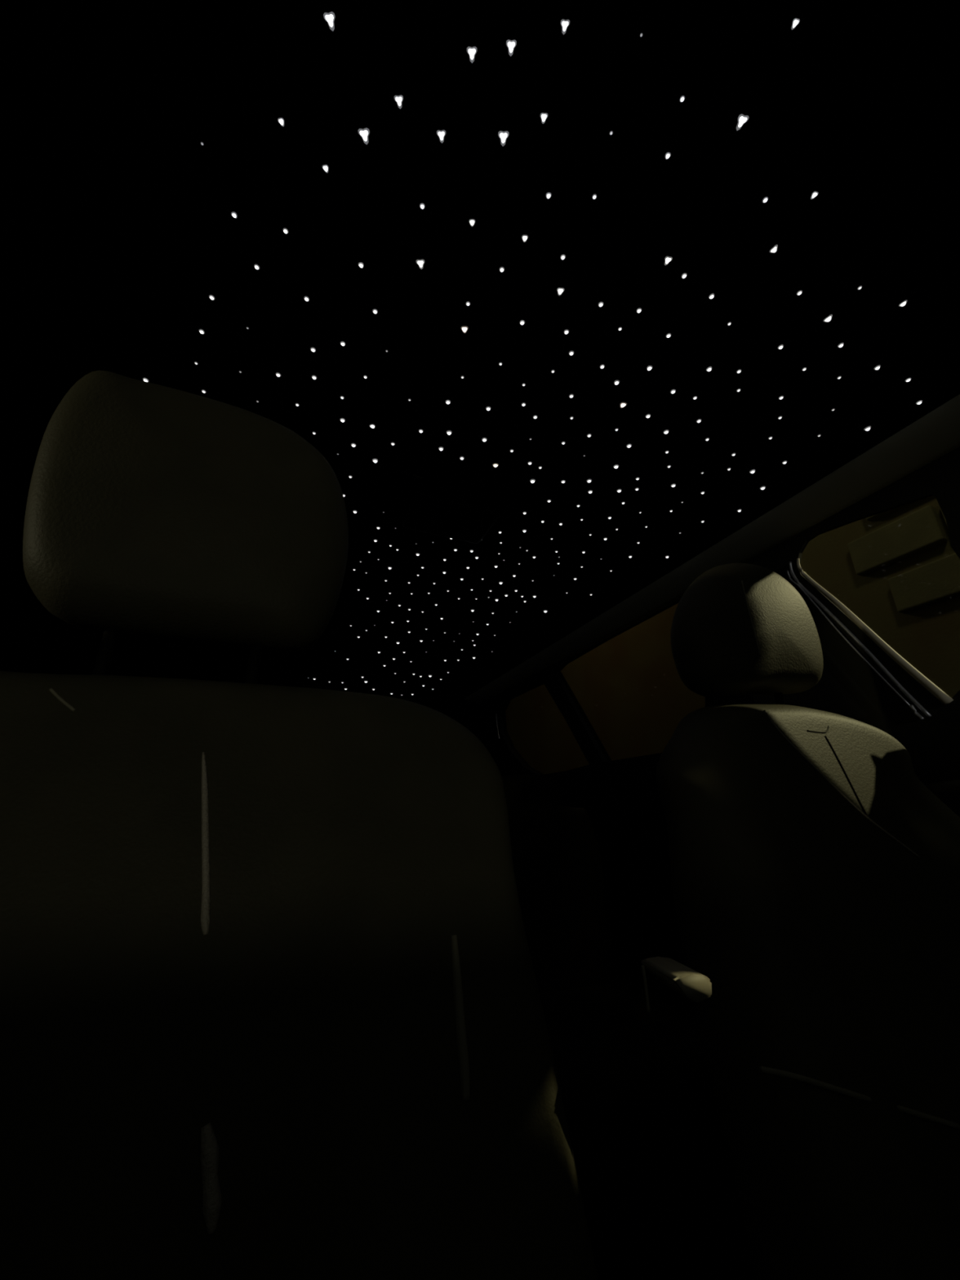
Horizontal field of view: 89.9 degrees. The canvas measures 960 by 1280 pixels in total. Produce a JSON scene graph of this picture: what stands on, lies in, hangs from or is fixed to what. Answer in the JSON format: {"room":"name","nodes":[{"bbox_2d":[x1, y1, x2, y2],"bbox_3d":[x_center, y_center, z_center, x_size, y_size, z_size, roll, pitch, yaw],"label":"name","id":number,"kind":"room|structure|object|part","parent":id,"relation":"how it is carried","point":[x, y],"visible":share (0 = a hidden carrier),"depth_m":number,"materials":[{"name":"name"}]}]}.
{"room":"car interior","nodes":[
{"label":"car interior","id":0,"kind":"room"},
{"bbox_2d":[191,678,475,734],"bbox_3d":[-0.751,0.941,2.356,1.540,1.390,0.060,8,-22,-21],"label":"wall","id":1,"kind":"structure","parent":0,"point":[463,713],"depth_m":2.79,"materials":[{"name":"black rubber"}]},
{"bbox_2d":[0,461,160,677],"bbox_3d":[-1.124,0.552,1.261,0.040,1.350,1.798,8,-22,-21],"label":"door","id":2,"kind":"structure","parent":1,"relation":"in","point":[128,660],"depth_m":1.49,"materials":[{"name":"black rubber"}]},
{"bbox_2d":[0,502,119,674],"bbox_3d":[-0.987,0.018,1.116,0.004,0.310,0.800,8,-22,-21],"label":"window","id":3,"kind":"structure","parent":2,"relation":"attached to","point":[33,640],"depth_m":0.99,"materials":[{"name":"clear glass"}]},
{"bbox_2d":[475,596,754,1013],"bbox_3d":[0.330,0.746,1.834,0.052,1.390,1.798,8,-22,-21],"label":"door","id":4,"kind":"structure","parent":1,"relation":"in","point":[621,799],"depth_m":1.52,"materials":[{"name":"black plastic"}]},
{"bbox_3d":[0.091,0.442,2.493,0.004,0.146,0.041,8,-22,-21],"label":"chrome moulding","id":5,"kind":"part","parent":4,"relation":"part of","materials":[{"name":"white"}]},
{"bbox_2d":[464,394,959,706],"bbox_3d":[0.508,-0.112,1.540,0.105,0.046,2.900,8,-22,-21],"label":"trim","id":6,"kind":"structure","parent":1,"relation":"attached to","point":[935,434],"depth_m":1.10,"materials":[{"name":"beige"}]},
{"bbox_2d":[0,0,959,706],"bbox_3d":[-0.202,-0.159,1.357,1.540,0.130,3.200,8,-22,-21],"label":"ceiling","id":7,"kind":"structure","parent":0,"point":[118,229],"depth_m":0.61,"materials":[{"name":"black fabric"}]},
{"bbox_2d":[208,294,214,300],"bbox_3d":[-0.361,-0.461,0.648,0.007,0.003,0.007,8,-22,-21],"label":"recessed light","id":8,"kind":"object","parent":7,"relation":"in","point":[211,297],"visible":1,"depth_m":0.65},
{"bbox_2d":[231,212,237,218],"bbox_3d":[-0.286,-0.494,0.559,0.006,0.003,0.006,8,-22,-21],"label":"recessed light","id":9,"kind":"object","parent":7,"relation":"in","point":[233,214],"visible":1,"depth_m":0.56,"materials":[{"name":"white"}]},
{"bbox_2d":[253,264,259,269],"bbox_3d":[-0.284,-0.474,0.612,0.006,0.003,0.007,8,-22,-21],"label":"recessed light","id":10,"kind":"object","parent":7,"relation":"in","point":[256,266],"visible":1,"depth_m":0.61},
{"bbox_2d":[277,117,284,126],"bbox_3d":[-0.201,-0.523,0.485,0.006,0.001,0.007,8,-22,-21],"label":"recessed light","id":11,"kind":"object","parent":7,"relation":"in","point":[281,120],"visible":1,"depth_m":0.48,"materials":[{"name":"white"}]},
{"bbox_2d":[283,227,288,234],"bbox_3d":[-0.233,-0.488,0.575,0.006,0.002,0.006,8,-22,-21],"label":"recessed light","id":12,"kind":"object","parent":7,"relation":"in","point":[285,230],"visible":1,"depth_m":0.57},
{"bbox_2d":[303,296,309,301],"bbox_3d":[-0.234,-0.460,0.649,0.007,0.003,0.007,8,-22,-21],"label":"recessed light","id":13,"kind":"object","parent":7,"relation":"in","point":[306,298],"visible":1,"depth_m":0.65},
{"bbox_2d":[322,164,328,173],"bbox_3d":[-0.167,-0.510,0.519,0.007,0.001,0.007,8,-22,-21],"label":"recessed light","id":14,"kind":"object","parent":7,"relation":"in","point":[325,167],"visible":1,"depth_m":0.52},
{"bbox_2d":[323,11,335,31],"bbox_3d":[-0.133,-0.545,0.423,0.010,0.002,0.012,8,-22,-21],"label":"recessed light","id":15,"kind":"object","parent":7,"relation":"in","point":[329,17],"visible":1,"depth_m":0.42,"materials":[{"name":"white"}]},
{"bbox_2d":[358,262,364,268],"bbox_3d":[-0.151,-0.475,0.610,0.007,0.003,0.007,8,-22,-21],"label":"recessed light","id":16,"kind":"object","parent":7,"relation":"in","point":[360,264],"visible":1,"depth_m":0.61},
{"bbox_2d":[358,128,369,144],"bbox_3d":[-0.120,-0.519,0.494,0.012,0.002,0.014,8,-22,-21],"label":"recessed light","id":17,"kind":"object","parent":7,"relation":"in","point":[364,133],"visible":1,"depth_m":0.49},
{"bbox_2d":[394,94,403,109],"bbox_3d":[-0.080,-0.528,0.471,0.009,0.002,0.010,8,-22,-21],"label":"recessed light","id":18,"kind":"object","parent":7,"relation":"in","point":[398,99],"visible":1,"depth_m":0.47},
{"bbox_2d":[416,259,424,269],"bbox_3d":[-0.076,-0.476,0.608,0.011,0.002,0.012,8,-22,-21],"label":"recessed light","id":19,"kind":"object","parent":7,"relation":"in","point":[420,263],"visible":1,"depth_m":0.61,"materials":[{"name":"white"}]},
{"bbox_2d":[419,203,424,208],"bbox_3d":[-0.066,-0.497,0.551,0.006,0.003,0.006,8,-22,-21],"label":"recessed light","id":20,"kind":"object","parent":7,"relation":"in","point":[422,205],"visible":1,"depth_m":0.55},
{"bbox_2d":[436,129,445,143],"bbox_3d":[-0.041,-0.519,0.494,0.010,0.002,0.011,8,-22,-21],"label":"recessed light","id":21,"kind":"object","parent":7,"relation":"in","point":[441,134],"visible":1,"depth_m":0.49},
{"bbox_2d":[461,326,467,333],"bbox_3d":[-0.023,-0.446,0.690,0.010,0.002,0.011,8,-22,-21],"label":"recessed light","id":22,"kind":"object","parent":7,"relation":"in","point":[464,329],"visible":1,"depth_m":0.69,"materials":[{"name":"white"}]},
{"bbox_2d":[466,46,476,62],"bbox_3d":[-0.008,-0.539,0.442,0.010,0.002,0.011,8,-22,-21],"label":"recessed light","id":23,"kind":"object","parent":7,"relation":"in","point":[471,51],"visible":1,"depth_m":0.44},
{"bbox_2d":[468,218,475,226],"bbox_3d":[-0.010,-0.492,0.567,0.008,0.001,0.008,8,-22,-21],"label":"recessed light","id":24,"kind":"object","parent":7,"relation":"in","point":[472,221],"visible":1,"depth_m":0.57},
{"bbox_2d":[499,266,504,272],"bbox_3d":[0.028,-0.473,0.615,0.007,0.003,0.006,8,-22,-21],"label":"recessed light","id":25,"kind":"object","parent":7,"relation":"in","point":[501,268],"visible":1,"depth_m":0.61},
{"bbox_2d":[497,130,508,146],"bbox_3d":[0.023,-0.518,0.496,0.011,0.002,0.013,8,-22,-21],"label":"recessed light","id":26,"kind":"object","parent":7,"relation":"in","point":[503,135],"visible":1,"depth_m":0.49,"materials":[{"name":"white"}]},
{"bbox_2d":[506,39,516,56],"bbox_3d":[0.028,-0.540,0.438,0.010,0.002,0.011,8,-22,-21],"label":"recessed light","id":27,"kind":"object","parent":7,"relation":"in","point":[510,44],"visible":1,"depth_m":0.44,"materials":[{"name":"white"}]},
{"bbox_2d":[521,235,528,242],"bbox_3d":[0.054,-0.486,0.582,0.008,0.001,0.008,8,-22,-21],"label":"recessed light","id":28,"kind":"object","parent":7,"relation":"in","point":[524,237],"visible":1,"depth_m":0.58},
{"bbox_2d":[540,112,547,124],"bbox_3d":[0.063,-0.523,0.482,0.008,0.001,0.009,8,-22,-21],"label":"recessed light","id":29,"kind":"object","parent":7,"relation":"in","point":[544,116],"visible":1,"depth_m":0.48,"materials":[{"name":"white"}]},
{"bbox_2d":[546,192,551,199],"bbox_3d":[0.077,-0.500,0.542,0.006,0.003,0.006,8,-22,-21],"label":"recessed light","id":30,"kind":"object","parent":7,"relation":"in","point":[548,194],"visible":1,"depth_m":0.54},
{"bbox_2d":[556,287,564,295],"bbox_3d":[0.106,-0.464,0.640,0.010,0.002,0.011,8,-22,-21],"label":"recessed light","id":31,"kind":"object","parent":7,"relation":"in","point":[560,291],"visible":1,"depth_m":0.64,"materials":[{"name":"white"}]},
{"bbox_2d":[560,254,565,259],"bbox_3d":[0.104,-0.478,0.601,0.006,0.003,0.006,8,-22,-21],"label":"recessed light","id":32,"kind":"object","parent":7,"relation":"in","point":[562,256],"visible":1,"depth_m":0.60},
{"bbox_2d":[560,18,569,35],"bbox_3d":[0.074,-0.544,0.426,0.008,0.001,0.010,8,-22,-21],"label":"recessed light","id":33,"kind":"object","parent":7,"relation":"in","point":[564,24],"visible":1,"depth_m":0.43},
{"bbox_2d":[598,302,603,306],"bbox_3d":[0.165,-0.457,0.656,0.007,0.003,0.007,8,-22,-21],"label":"recessed light","id":34,"kind":"object","parent":7,"relation":"in","point":[600,304],"visible":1,"depth_m":0.66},
{"bbox_2d":[620,402,626,408],"bbox_3d":[0.242,-0.398,0.816,0.011,0.002,0.012,8,-22,-21],"label":"recessed light","id":35,"kind":"object","parent":7,"relation":"in","point":[622,404],"visible":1,"depth_m":0.81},
{"bbox_2d":[646,365,652,370],"bbox_3d":[0.264,-0.422,0.749,0.009,0.004,0.009,8,-22,-21],"label":"recessed light","id":36,"kind":"object","parent":7,"relation":"in","point":[649,367],"visible":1,"depth_m":0.75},
{"bbox_2d":[665,152,671,159],"bbox_3d":[0.199,-0.513,0.509,0.006,0.003,0.006,8,-22,-21],"label":"recessed light","id":37,"kind":"object","parent":7,"relation":"in","point":[668,154],"visible":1,"depth_m":0.51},
{"bbox_2d":[664,256,672,265],"bbox_3d":[0.236,-0.477,0.605,0.010,0.002,0.011,8,-22,-21],"label":"recessed light","id":38,"kind":"object","parent":7,"relation":"in","point":[667,260],"visible":1,"depth_m":0.60,"materials":[{"name":"white"}]},
{"bbox_2d":[680,95,684,102],"bbox_3d":[0.198,-0.528,0.469,0.005,0.002,0.005,8,-22,-21],"label":"recessed light","id":39,"kind":"object","parent":7,"relation":"in","point":[682,97],"visible":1,"depth_m":0.47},
{"bbox_2d":[681,273,686,278],"bbox_3d":[0.264,-0.470,0.622,0.007,0.003,0.007,8,-22,-21],"label":"recessed light","id":40,"kind":"object","parent":7,"relation":"in","point":[684,275],"visible":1,"depth_m":0.62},
{"bbox_2d":[706,366,711,371],"bbox_3d":[0.358,-0.422,0.750,0.009,0.004,0.009,8,-22,-21],"label":"recessed light","id":41,"kind":"object","parent":7,"relation":"in","point":[709,368],"visible":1,"depth_m":0.75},
{"bbox_2d":[708,293,714,298],"bbox_3d":[0.312,-0.461,0.646,0.007,0.003,0.007,8,-22,-21],"label":"recessed light","id":42,"kind":"object","parent":7,"relation":"in","point":[712,295],"visible":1,"depth_m":0.65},
{"bbox_2d":[736,114,748,130],"bbox_3d":[0.263,-0.522,0.485,0.011,0.002,0.013,8,-22,-21],"label":"recessed light","id":43,"kind":"object","parent":7,"relation":"in","point":[742,119],"visible":1,"depth_m":0.48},
{"bbox_2d":[762,196,768,203],"bbox_3d":[0.324,-0.499,0.546,0.006,0.002,0.006,8,-22,-21],"label":"recessed light","id":44,"kind":"object","parent":7,"relation":"in","point":[765,199],"visible":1,"depth_m":0.55,"materials":[{"name":"white"}]},
{"bbox_2d":[769,244,777,253],"bbox_3d":[0.364,-0.482,0.593,0.009,0.002,0.010,8,-22,-21],"label":"recessed light","id":45,"kind":"object","parent":7,"relation":"in","point":[774,249],"visible":1,"depth_m":0.59,"materials":[{"name":"white"}]},
{"bbox_2d":[791,17,799,29],"bbox_3d":[0.279,-0.545,0.425,0.006,0.001,0.007,8,-22,-21],"label":"recessed light","id":46,"kind":"object","parent":7,"relation":"in","point":[795,22],"visible":1,"depth_m":0.42,"materials":[{"name":"white"}]},
{"bbox_2d":[810,191,817,199],"bbox_3d":[0.377,-0.501,0.542,0.007,0.001,0.008,8,-22,-21],"label":"recessed light","id":47,"kind":"object","parent":7,"relation":"in","point":[815,193],"visible":1,"depth_m":0.54,"materials":[{"name":"white"}]},
{"bbox_2d":[823,314,832,322],"bbox_3d":[0.490,-0.451,0.675,0.011,0.002,0.012,8,-22,-21],"label":"recessed light","id":48,"kind":"object","parent":7,"relation":"in","point":[828,318],"visible":1,"depth_m":0.68,"materials":[{"name":"white"}]},
{"bbox_2d":[837,342,844,347],"bbox_3d":[0.536,-0.436,0.713,0.008,0.003,0.008,8,-22,-21],"label":"recessed light","id":49,"kind":"object","parent":7,"relation":"in","point":[841,344],"visible":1,"depth_m":0.71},
{"bbox_2d":[863,426,871,431],"bbox_3d":[0.698,-0.379,0.864,0.010,0.004,0.011,8,-22,-21],"label":"recessed light","id":50,"kind":"object","parent":7,"relation":"in","point":[867,428],"visible":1,"depth_m":0.86,"materials":[{"name":"white"}]},
{"bbox_2d":[874,364,880,369],"bbox_3d":[0.619,-0.423,0.748,0.008,0.004,0.008,8,-22,-21],"label":"recessed light","id":51,"kind":"object","parent":7,"relation":"in","point":[877,367],"visible":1,"depth_m":0.75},
{"bbox_2d":[898,299,906,306],"bbox_3d":[0.578,-0.458,0.656,0.009,0.002,0.010,8,-22,-21],"label":"recessed light","id":52,"kind":"object","parent":7,"relation":"in","point":[904,303],"visible":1,"depth_m":0.66,"materials":[{"name":"white"}]},
{"bbox_2d":[505,495,959,774],"bbox_3d":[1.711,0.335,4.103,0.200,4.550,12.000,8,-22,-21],"label":"windows","id":53,"kind":"structure","parent":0,"point":[897,570],"depth_m":3.04,"materials":[{"name":"glass"}]},
{"bbox_2d":[746,1275,755,1279],"bbox_3d":[-0.002,0.984,0.417,1.540,0.050,3.960,8,-22,-21],"label":"floor","id":54,"kind":"structure","parent":0,"point":[752,1277],"depth_m":0.84,"materials":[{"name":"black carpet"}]},
{"bbox_2d":[0,370,598,1279],"bbox_3d":[-0.162,0.207,0.097,0.648,1.181,0.665,8,-22,-21],"label":"seat","id":55,"kind":"object","parent":54,"relation":"on","point":[271,1008],"visible":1,"depth_m":0.31,"materials":[{"name":"grey leather"}]},
{"bbox_3d":[-0.333,0.020,0.425,0.012,0.140,0.016,8,-22,-21],"label":"headrest post","id":56,"kind":"part","parent":55,"relation":"part of","materials":[{"name":"black plastic"}]},
{"bbox_3d":[-0.222,0.036,0.468,0.012,0.140,0.016,8,-22,-21],"label":"headrest post","id":57,"kind":"part","parent":55,"relation":"part of","materials":[{"name":"black plastic"}]},
{"bbox_3d":[-0.233,0.277,0.254,0.648,0.579,0.263,8,-22,-21],"label":"backrest","id":58,"kind":"part","parent":55,"relation":"part of","materials":[{"name":"grey leather"}]},
{"bbox_2d":[501,773,755,1279],"bbox_3d":[-0.191,0.700,1.000,1.394,0.890,0.630,8,-22,-21],"label":"seat","id":59,"kind":"object","parent":54,"relation":"on","point":[652,1161],"visible":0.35,"depth_m":0.85,"materials":[{"name":"grey leather"}]},
{"bbox_3d":[-0.263,0.667,1.204,1.389,0.525,0.232,8,-22,-21],"label":"backrest","id":60,"kind":"part","parent":59,"relation":"part of","materials":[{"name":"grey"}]},
{"bbox_2d":[640,563,959,1279],"bbox_3d":[0.481,0.313,0.342,0.662,1.154,0.665,8,-22,-21],"label":"seat","id":61,"kind":"object","parent":54,"relation":"on","point":[815,876],"visible":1,"depth_m":0.47,"materials":[{"name":"grey leather"}]},
{"bbox_3d":[0.357,0.113,0.697,0.012,0.140,0.016,8,-22,-21],"label":"headrest post","id":62,"kind":"part","parent":61,"relation":"part of","materials":[{"name":"black plastic"}]},
{"bbox_3d":[0.468,0.129,0.740,0.012,0.140,0.016,8,-22,-21],"label":"headrest post","id":63,"kind":"part","parent":61,"relation":"part of","materials":[{"name":"black plastic"}]},
{"bbox_2d":[744,446,959,817],"bbox_3d":[0.901,0.221,0.433,0.085,1.390,1.400,8,-22,-21],"label":"door","id":64,"kind":"structure","parent":0,"point":[863,679],"depth_m":0.93,"materials":[{"name":"grey"}]},
{"bbox_3d":[0.744,-0.020,0.990,0.004,0.353,0.155,8,-22,-21],"label":"chrome moulding","id":65,"kind":"part","parent":64,"relation":"part of","materials":[{"name":"white metal"}]},
{"bbox_3d":[0.753,-0.023,0.979,0.007,0.395,0.172,8,-22,-21],"label":"chrome moulding","id":66,"kind":"part","parent":64,"relation":"part of","materials":[{"name":"white metal"}]},
{"bbox_3d":[0.835,0.249,0.578,0.075,0.180,0.920,8,-22,-21],"label":"armrest","id":67,"kind":"part","parent":64,"relation":"part of","materials":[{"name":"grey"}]}
]}

